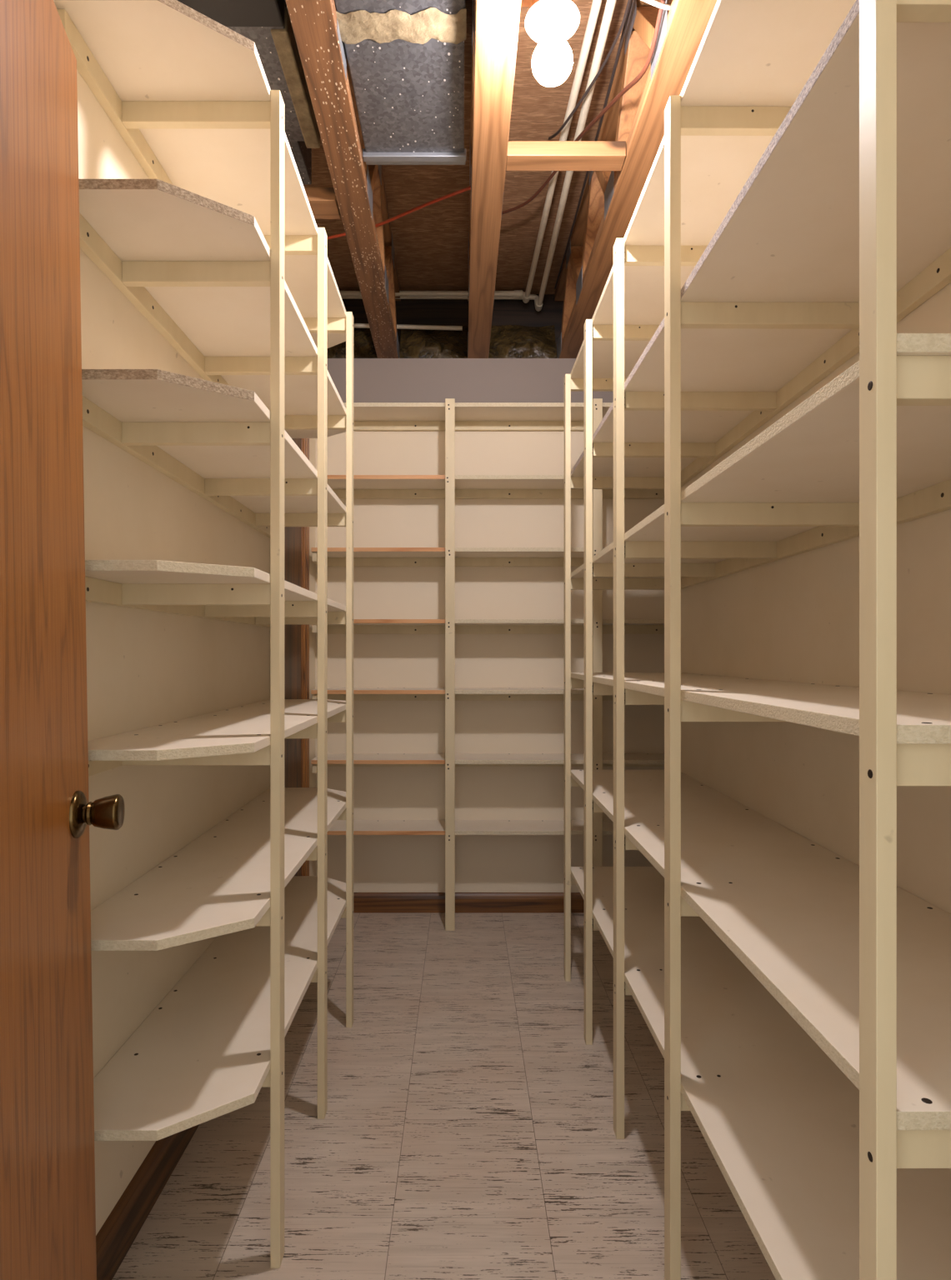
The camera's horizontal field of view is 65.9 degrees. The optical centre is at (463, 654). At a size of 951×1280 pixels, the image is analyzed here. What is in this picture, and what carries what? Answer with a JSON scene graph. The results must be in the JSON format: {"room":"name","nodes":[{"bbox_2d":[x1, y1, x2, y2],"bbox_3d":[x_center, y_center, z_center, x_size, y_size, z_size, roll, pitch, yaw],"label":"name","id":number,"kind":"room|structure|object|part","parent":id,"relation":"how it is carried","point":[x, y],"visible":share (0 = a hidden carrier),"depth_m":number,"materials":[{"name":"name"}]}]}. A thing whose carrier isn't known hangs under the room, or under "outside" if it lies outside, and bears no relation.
{"room":"basement storage room","nodes":[
{"label":"basement storage room","id":0,"kind":"room"},
{"bbox_2d":[76,69,314,1235],"bbox_3d":[-0.695,-0.268,1.800,0.110,2.755,3.200,0,0,0],"label":"wall","id":1,"kind":"structure","parent":0,"point":[146,668],"depth_m":1.46,"materials":[{"name":"beige paint"}]},
{"bbox_2d":[95,1124,199,1279],"bbox_3d":[-0.632,1.061,1.365,0.016,0.098,2.070,0,0,0],"label":"baseboard","id":2,"kind":"structure","parent":1,"relation":"attached to","point":[117,1235],"depth_m":1.41,"materials":[{"name":"brown wood"}]},
{"bbox_2d":[284,438,309,875],"bbox_3d":[-0.629,0.050,2.688,0.022,2.120,0.512,0,0,0],"label":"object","id":3,"kind":"structure","parent":1,"relation":"in","point":[296,538],"depth_m":2.80,"materials":[{"name":"brown wood"}]},
{"bbox_3d":[-0.629,0.050,2.688,0.022,2.120,0.512,0,0,0],"label":"casing","id":4,"kind":"part","parent":3,"relation":"part of","materials":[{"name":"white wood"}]},
{"bbox_2d":[353,323,462,330],"bbox_3d":[-0.282,-1.455,3.250,0.556,0.032,0.018,0,0,0],"label":"pipe","id":5,"kind":"object","parent":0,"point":[355,325],"visible":0.66,"depth_m":3.24,"materials":[{"name":"white plastic"}]},
{"bbox_2d":[112,913,775,1279],"bbox_3d":[0.300,1.150,1.275,2.400,0.080,4.350,0,0,0],"label":"floor","id":6,"kind":"structure","parent":0,"point":[466,1132],"depth_m":1.68,"materials":[{"name":"tile"}]},
{"bbox_2d":[53,0,353,1268],"bbox_3d":[-0.486,0.042,1.780,0.308,2.136,1.300,0,0,0],"label":"shelving unit","id":7,"kind":"object","parent":6,"relation":"on","point":[222,250],"visible":0.94,"depth_m":1.33,"materials":[{"name":"beige paint"}]},
{"bbox_3d":[-0.341,0.043,1.345,0.018,2.133,0.036,0,0,0],"label":"post","id":8,"kind":"part","parent":7,"relation":"part of","materials":[{"name":"beige paint"}]},
{"bbox_3d":[-0.341,0.043,1.772,0.018,2.133,0.036,0,0,0],"label":"post","id":9,"kind":"part","parent":7,"relation":"part of","materials":[{"name":"beige paint"}]},
{"bbox_3d":[-0.341,0.043,2.203,0.018,2.133,0.036,0,0,0],"label":"post","id":10,"kind":"part","parent":7,"relation":"part of","materials":[{"name":"beige paint"}]},
{"bbox_2d":[310,398,664,930],"bbox_3d":[0.252,0.038,3.062,1.737,2.143,0.220,0,0,0],"label":"shelving unit","id":11,"kind":"object","parent":6,"relation":"on","point":[449,416],"visible":0.62,"depth_m":3.04,"materials":[{"name":"beige paint"}]},
{"bbox_3d":[-0.054,0.038,2.962,0.038,2.143,0.020,0,0,0],"label":"post","id":12,"kind":"part","parent":11,"relation":"part of","materials":[{"name":"beige paint"}]},
{"bbox_3d":[0.541,0.038,2.962,0.038,2.143,0.020,0,0,0],"label":"post","id":13,"kind":"part","parent":11,"relation":"part of","materials":[{"name":"beige paint"}]},
{"bbox_2d":[564,0,950,1279],"bbox_3d":[0.546,0.074,1.582,0.390,2.072,1.898,0,0,0],"label":"shelving unit","id":14,"kind":"object","parent":6,"relation":"on","point":[792,208],"visible":1,"depth_m":1.16,"materials":[{"name":"beige paint"}]},
{"bbox_3d":[0.355,0.077,2.511,0.019,2.066,0.036,0,0,0],"label":"post","id":15,"kind":"part","parent":14,"relation":"part of","materials":[{"name":"beige paint"}]},
{"bbox_3d":[0.357,0.077,2.105,0.019,2.066,0.036,0,0,0],"label":"post","id":16,"kind":"part","parent":14,"relation":"part of","materials":[{"name":"beige paint"}]},
{"bbox_3d":[0.360,0.077,1.699,0.019,2.066,0.036,0,0,0],"label":"post","id":17,"kind":"part","parent":14,"relation":"part of","materials":[{"name":"beige paint"}]},
{"bbox_3d":[0.362,0.077,1.270,0.019,2.066,0.036,0,0,0],"label":"post","id":18,"kind":"part","parent":14,"relation":"part of","materials":[{"name":"beige paint"}]},
{"bbox_3d":[0.364,0.077,0.646,0.018,2.066,0.028,0,0,0],"label":"post","id":19,"kind":"part","parent":14,"relation":"part of","materials":[{"name":"beige paint"}]},
{"bbox_2d":[302,0,627,294],"bbox_3d":[0.375,-1.655,1.825,2.310,0.020,3.250,0,0,0],"label":"ceiling","id":20,"kind":"structure","parent":0,"point":[431,242],"depth_m":2.63,"materials":[{"name":"brown wood"}]},
{"bbox_2d":[176,0,319,184],"bbox_3d":[-0.513,-1.517,1.300,0.238,0.246,1.800,0,0,0],"label":"air duct","id":21,"kind":"object","parent":20,"relation":"attached to","point":[267,23],"visible":0.57,"depth_m":1.71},
{"bbox_2d":[285,0,400,358],"bbox_3d":[-0.310,-1.464,1.830,0.091,0.362,3.000,0,0,-1],"label":"joist","id":22,"kind":"object","parent":20,"relation":"attached to","point":[359,187],"visible":0.85,"depth_m":1.96,"materials":[{"name":"brown wood"}]},
{"bbox_2d":[304,187,340,219],"bbox_3d":[-0.501,-1.305,2.120,0.278,0.038,0.090,0,0,0],"label":"wood block","id":23,"kind":"object","parent":22,"relation":"attached to","point":[322,201],"visible":0.21,"depth_m":2.09,"materials":[{"name":"brown wood"}]},
{"bbox_3d":[-0.262,-1.329,1.581,0.002,0.079,0.130,0,0,-1],"label":"gusset plate","id":24,"kind":"part","parent":22,"relation":"part of","materials":[{"name":"silver metal"}]},
{"bbox_3d":[-0.269,-1.329,2.111,0.002,0.079,0.130,0,0,-1],"label":"gusset plate","id":25,"kind":"part","parent":22,"relation":"part of","materials":[{"name":"silver metal"}]},
{"bbox_3d":[-0.272,-1.599,2.376,0.002,0.079,0.120,0,0,-1],"label":"gusset plate","id":26,"kind":"part","parent":22,"relation":"part of","materials":[{"name":"brown wood"}]},
{"bbox_3d":[-0.276,-1.329,2.640,0.002,0.079,0.130,0,0,-1],"label":"gusset plate","id":27,"kind":"part","parent":22,"relation":"part of","materials":[{"name":"silver metal"}]},
{"bbox_3d":[-0.279,-1.599,2.905,0.002,0.079,0.120,0,0,-1],"label":"gusset plate","id":28,"kind":"part","parent":22,"relation":"part of","materials":[{"name":"brown wood"}]},
{"bbox_3d":[-0.282,-1.329,3.170,0.002,0.079,0.130,0,0,-1],"label":"gusset plate","id":29,"kind":"part","parent":22,"relation":"part of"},
{"bbox_2d":[327,185,470,239],"bbox_3d":[-0.282,-1.448,2.450,0.741,0.014,0.048,0,0,27],"label":"electrical cable","id":30,"kind":"object","parent":22,"relation":"attached to","point":[467,188],"visible":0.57,"depth_m":2.37,"materials":[{"name":"plastic"}]},
{"bbox_2d":[340,0,616,311],"bbox_3d":[-0.107,-1.583,1.839,0.986,0.093,2.958,0,0,0],"label":"pipe","id":31,"kind":"object","parent":22,"relation":"attached to","point":[610,4],"visible":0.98,"depth_m":2.38,"materials":[{"name":"white plastic"}]},
{"bbox_2d":[334,0,466,164],"bbox_3d":[-0.129,-1.467,1.153,0.274,0.310,1.645,0,0,0],"label":"air duct","id":32,"kind":"object","parent":20,"relation":"attached to","point":[406,57],"visible":1,"depth_m":1.67,"materials":[{"name":"grey metal"}]},
{"bbox_2d":[342,294,563,356],"bbox_3d":[0.350,-1.464,3.365,2.200,0.362,0.040,0,0,0],"label":"board","id":33,"kind":"object","parent":20,"relation":"attached to","point":[408,312],"depth_m":3.35,"materials":[{"name":"brown wood"}]},
{"bbox_2d":[467,0,520,358],"bbox_3d":[0.068,-1.464,1.830,0.092,0.362,3.000,0,0,0],"label":"joist","id":34,"kind":"object","parent":20,"relation":"attached to","point":[495,23],"visible":0.93,"depth_m":1.87,"materials":[{"name":"brown wood"}]},
{"bbox_3d":[0.022,-1.599,2.375,0.002,0.079,0.120,0,0,0],"label":"gusset plate","id":35,"kind":"part","parent":34,"relation":"part of","materials":[{"name":"brown wood"}]},
{"bbox_2d":[339,0,601,303],"bbox_3d":[-0.119,-1.588,1.818,0.961,0.068,2.916,0,0,0],"label":"pipe","id":36,"kind":"object","parent":34,"relation":"attached to","point":[596,4],"visible":0.84,"depth_m":2.53,"materials":[{"name":"white plastic"}]},
{"bbox_3d":[0.022,-1.329,2.110,0.002,0.079,0.130,0,0,0],"label":"gusset plate","id":37,"kind":"part","parent":34,"relation":"part of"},
{"bbox_3d":[0.023,-1.599,1.845,0.002,0.079,0.120,0,0,0],"label":"gusset plate","id":38,"kind":"part","parent":34,"relation":"part of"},
{"bbox_3d":[0.024,-1.329,1.580,0.002,0.079,0.130,0,0,0],"label":"gusset plate","id":39,"kind":"part","parent":34,"relation":"part of","materials":[{"name":"silver metal"}]},
{"bbox_2d":[520,0,579,86],"bbox_3d":[0.176,-1.259,1.488,0.120,0.192,0.111,0,0,35],"label":"ceiling light","id":40,"kind":"object","parent":34,"relation":"attached to","point":[549,23],"visible":1,"depth_m":1.46,"materials":[{"name":"white glass"}]},
{"bbox_3d":[0.180,-1.197,1.485,0.082,0.070,0.082,0,0,0],"label":"bulb","id":41,"kind":"part","parent":40,"relation":"part of","materials":[{"name":"white glass"}]},
{"bbox_2d":[505,140,625,170],"bbox_3d":[0.265,-1.302,1.915,0.306,0.038,0.061,0,0,0],"label":"wood block","id":42,"kind":"object","parent":34,"relation":"attached to","point":[522,155],"visible":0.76,"depth_m":1.89,"materials":[{"name":"brown wood"}]},
{"bbox_2d":[554,0,716,358],"bbox_3d":[0.465,-1.464,1.830,0.091,0.362,3.000,0,0,0],"label":"joist","id":43,"kind":"object","parent":20,"relation":"attached to","point":[609,200],"visible":0.78,"depth_m":1.97,"materials":[{"name":"brown wood"}]},
{"bbox_3d":[0.415,-1.329,3.170,0.002,0.079,0.130,0,0,0],"label":"gusset plate","id":44,"kind":"part","parent":43,"relation":"part of","materials":[{"name":"silver metal"}]},
{"bbox_3d":[0.416,-1.599,2.905,0.002,0.079,0.120,0,0,0],"label":"gusset plate","id":45,"kind":"part","parent":43,"relation":"part of","materials":[{"name":"brown wood"}]},
{"bbox_3d":[0.417,-1.329,2.640,0.002,0.079,0.130,0,0,0],"label":"gusset plate","id":46,"kind":"part","parent":43,"relation":"part of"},
{"bbox_2d":[501,0,665,214],"bbox_3d":[0.331,-1.438,1.713,0.161,0.254,1.825,0,0,-9],"label":"electrical cable","id":47,"kind":"object","parent":43,"relation":"attached to","point":[642,72],"visible":0.8,"depth_m":1.83,"materials":[{"name":"brown plastic"}]},
{"bbox_2d":[548,0,630,139],"bbox_3d":[0.374,-1.567,1.454,0.088,0.113,1.707,0,0,-4],"label":"electrical cable","id":48,"kind":"object","parent":43,"relation":"attached to","point":[586,92],"visible":1,"depth_m":1.92,"materials":[{"name":"black plastic"}]},
{"bbox_3d":[0.418,-1.599,2.375,0.002,0.079,0.120,0,0,0],"label":"gusset plate","id":49,"kind":"part","parent":43,"relation":"part of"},
{"bbox_2d":[554,0,633,289],"bbox_3d":[0.405,-1.575,2.200,0.018,0.058,2.000,0,0,0],"label":"electrical cable","id":50,"kind":"object","parent":43,"relation":"attached to","point":[631,3],"visible":0.88,"depth_m":2.12,"materials":[{"name":"plastic"}]},
{"bbox_3d":[0.419,-1.329,2.110,0.002,0.079,0.130,0,0,0],"label":"gusset plate","id":51,"kind":"part","parent":43,"relation":"part of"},
{"bbox_3d":[0.420,-1.599,1.845,0.002,0.079,0.120,0,0,0],"label":"gusset plate","id":52,"kind":"part","parent":43,"relation":"part of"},
{"bbox_2d":[641,0,670,9],"bbox_3d":[0.336,-1.342,1.483,0.211,0.044,0.014,0,0,-9],"label":"electrical cable","id":53,"kind":"object","parent":43,"relation":"attached to","point":[667,7],"visible":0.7,"depth_m":1.49,"materials":[{"name":"white plastic"}]},
{"bbox_3d":[0.421,-1.329,1.580,0.002,0.079,0.130,0,0,0],"label":"gusset plate","id":54,"kind":"part","parent":43,"relation":"part of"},
{"bbox_2d":[315,358,664,892],"bbox_3d":[0.390,-0.086,3.247,2.060,2.393,0.150,0,0,0],"label":"wall","id":55,"kind":"structure","parent":0,"point":[382,863],"depth_m":3.17,"materials":[{"name":"paint"}]},
{"bbox_2d":[327,327,377,358],"bbox_3d":[-0.498,-1.389,3.277,0.244,0.209,0.133,0,0,0],"label":"insulation batt","id":56,"kind":"object","parent":55,"relation":"on","point":[363,345],"visible":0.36,"depth_m":3.23,"materials":[{"name":"fabric"}]},
{"bbox_2d":[399,325,467,358],"bbox_3d":[-0.132,-1.389,3.279,0.300,0.209,0.131,0,0,0],"label":"insulation batt","id":57,"kind":"object","parent":55,"relation":"on","point":[414,343],"visible":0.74,"depth_m":3.24,"materials":[{"name":"fabric"}]},
{"bbox_2d":[353,892,584,913],"bbox_3d":[0.385,1.069,3.164,2.010,0.083,0.016,0,0,0],"label":"baseboard","id":58,"kind":"structure","parent":55,"relation":"attached to","point":[363,902],"depth_m":3.16,"materials":[{"name":"brown wood"}]},
{"bbox_2d":[488,325,556,358],"bbox_3d":[0.261,-1.389,3.280,0.302,0.209,0.127,0,0,0],"label":"insulation batt","id":59,"kind":"object","parent":55,"relation":"on","point":[506,341],"visible":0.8,"depth_m":3.24,"materials":[{"name":"fabric"}]},
{"bbox_2d":[680,282,950,914],"bbox_3d":[0.799,-0.268,1.440,0.124,2.755,2.240,0,0,0],"label":"wall","id":60,"kind":"structure","parent":0,"point":[795,618],"depth_m":1.53,"materials":[{"name":"beige paint"}]},
{"bbox_3d":[0.110,-0.267,0.260,1.500,2.755,0.120,0,0,0],"label":"wall","id":61,"kind":"structure","parent":0,"visible":0},
{"bbox_2d":[0,0,124,1279],"bbox_3d":[-0.467,0.110,0.694,0.111,1.977,0.797,0,0,-12],"label":"door","id":62,"kind":"structure","parent":61,"relation":"in","point":[47,1206],"depth_m":0.90,"materials":[{"name":"brown wood"}]},
{"bbox_3d":[-0.500,0.221,1.029,0.038,0.050,0.050,0,0,-12],"label":"knob","id":63,"kind":"part","parent":62,"relation":"part of","materials":[{"name":"gold metal"}]}
]}

